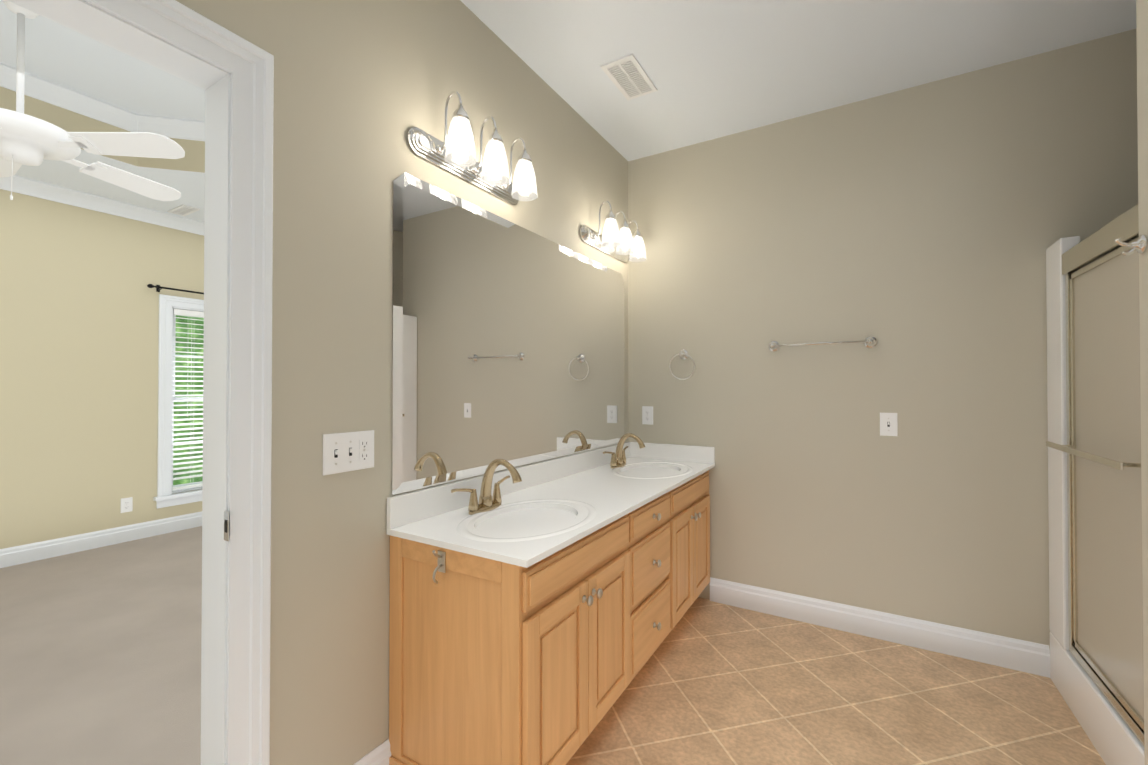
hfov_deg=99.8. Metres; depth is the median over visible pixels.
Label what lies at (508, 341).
vanity mirror
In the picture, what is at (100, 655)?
floor
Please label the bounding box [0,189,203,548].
wall
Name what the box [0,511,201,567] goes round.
baseboard
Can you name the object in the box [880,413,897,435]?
light switch
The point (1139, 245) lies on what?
robe hook
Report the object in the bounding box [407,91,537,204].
sconce
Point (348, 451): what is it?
light switch
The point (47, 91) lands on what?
crown molding
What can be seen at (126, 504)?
outlet
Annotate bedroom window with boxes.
[153,294,203,508]
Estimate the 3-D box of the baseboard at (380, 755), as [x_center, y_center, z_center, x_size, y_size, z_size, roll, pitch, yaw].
[-0.682,1.209,1.394,0.016,0.133,0.385,0,-1,31]
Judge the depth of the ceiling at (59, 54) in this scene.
2.90 m
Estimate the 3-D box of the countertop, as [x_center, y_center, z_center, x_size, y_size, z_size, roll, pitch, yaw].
[0.117,0.492,2.203,0.557,0.233,1.863,0,-1,31]
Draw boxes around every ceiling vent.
[167,204,200,215]
[601,54,656,99]
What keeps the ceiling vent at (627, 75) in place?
in the ceiling at (714, 69)
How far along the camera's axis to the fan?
2.23 m
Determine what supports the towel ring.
attached to the wall at (916, 231)
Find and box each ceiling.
[0,0,204,221]
[460,0,1135,160]
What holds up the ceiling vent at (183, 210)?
in the ceiling at (59, 54)
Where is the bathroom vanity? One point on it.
(537, 611)
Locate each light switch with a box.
[323,430,373,475]
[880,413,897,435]
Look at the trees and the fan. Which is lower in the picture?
the trees
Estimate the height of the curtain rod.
0.060 m
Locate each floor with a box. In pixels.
[0,526,201,764]
[566,597,1105,764]
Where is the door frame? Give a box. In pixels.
[8,0,273,764]
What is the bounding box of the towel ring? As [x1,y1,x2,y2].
[669,350,694,379]
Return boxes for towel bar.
[768,336,877,351]
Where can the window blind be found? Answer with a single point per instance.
(187, 313)
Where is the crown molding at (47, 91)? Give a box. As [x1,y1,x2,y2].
[0,63,204,235]
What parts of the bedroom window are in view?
glass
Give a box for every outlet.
[120,497,132,512]
[642,406,652,424]
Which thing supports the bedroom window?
in the wall at (79, 315)
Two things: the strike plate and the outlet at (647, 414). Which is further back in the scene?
the outlet at (647, 414)
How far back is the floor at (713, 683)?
1.91 m
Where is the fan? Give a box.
[0,0,184,200]
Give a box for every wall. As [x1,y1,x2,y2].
[0,86,204,172]
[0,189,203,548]
[176,0,627,764]
[628,29,1137,648]
[1136,0,1147,764]
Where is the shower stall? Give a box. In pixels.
[1046,204,1144,764]
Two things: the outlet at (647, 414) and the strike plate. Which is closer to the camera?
the strike plate
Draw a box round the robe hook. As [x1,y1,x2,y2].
[1114,235,1147,254]
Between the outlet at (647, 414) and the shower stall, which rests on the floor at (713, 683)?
the shower stall
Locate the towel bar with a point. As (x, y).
(868, 342)
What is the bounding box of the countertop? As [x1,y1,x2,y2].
[387,442,714,567]
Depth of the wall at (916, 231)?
2.43 m
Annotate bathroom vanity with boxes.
[387,433,714,764]
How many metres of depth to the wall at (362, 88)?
1.45 m
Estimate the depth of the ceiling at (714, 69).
2.10 m
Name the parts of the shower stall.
glass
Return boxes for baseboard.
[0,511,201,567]
[353,738,390,764]
[710,577,1049,677]
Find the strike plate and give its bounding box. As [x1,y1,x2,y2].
[224,511,228,541]
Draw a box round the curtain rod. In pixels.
[147,284,203,293]
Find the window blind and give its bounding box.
[172,309,203,490]
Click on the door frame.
(248, 65)
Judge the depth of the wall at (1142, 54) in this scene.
1.10 m
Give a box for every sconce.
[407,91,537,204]
[580,201,646,262]
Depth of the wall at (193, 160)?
3.05 m
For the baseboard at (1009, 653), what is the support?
attached to the wall at (916, 231)
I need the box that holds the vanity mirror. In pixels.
[392,172,623,494]
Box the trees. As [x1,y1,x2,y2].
[173,315,203,484]

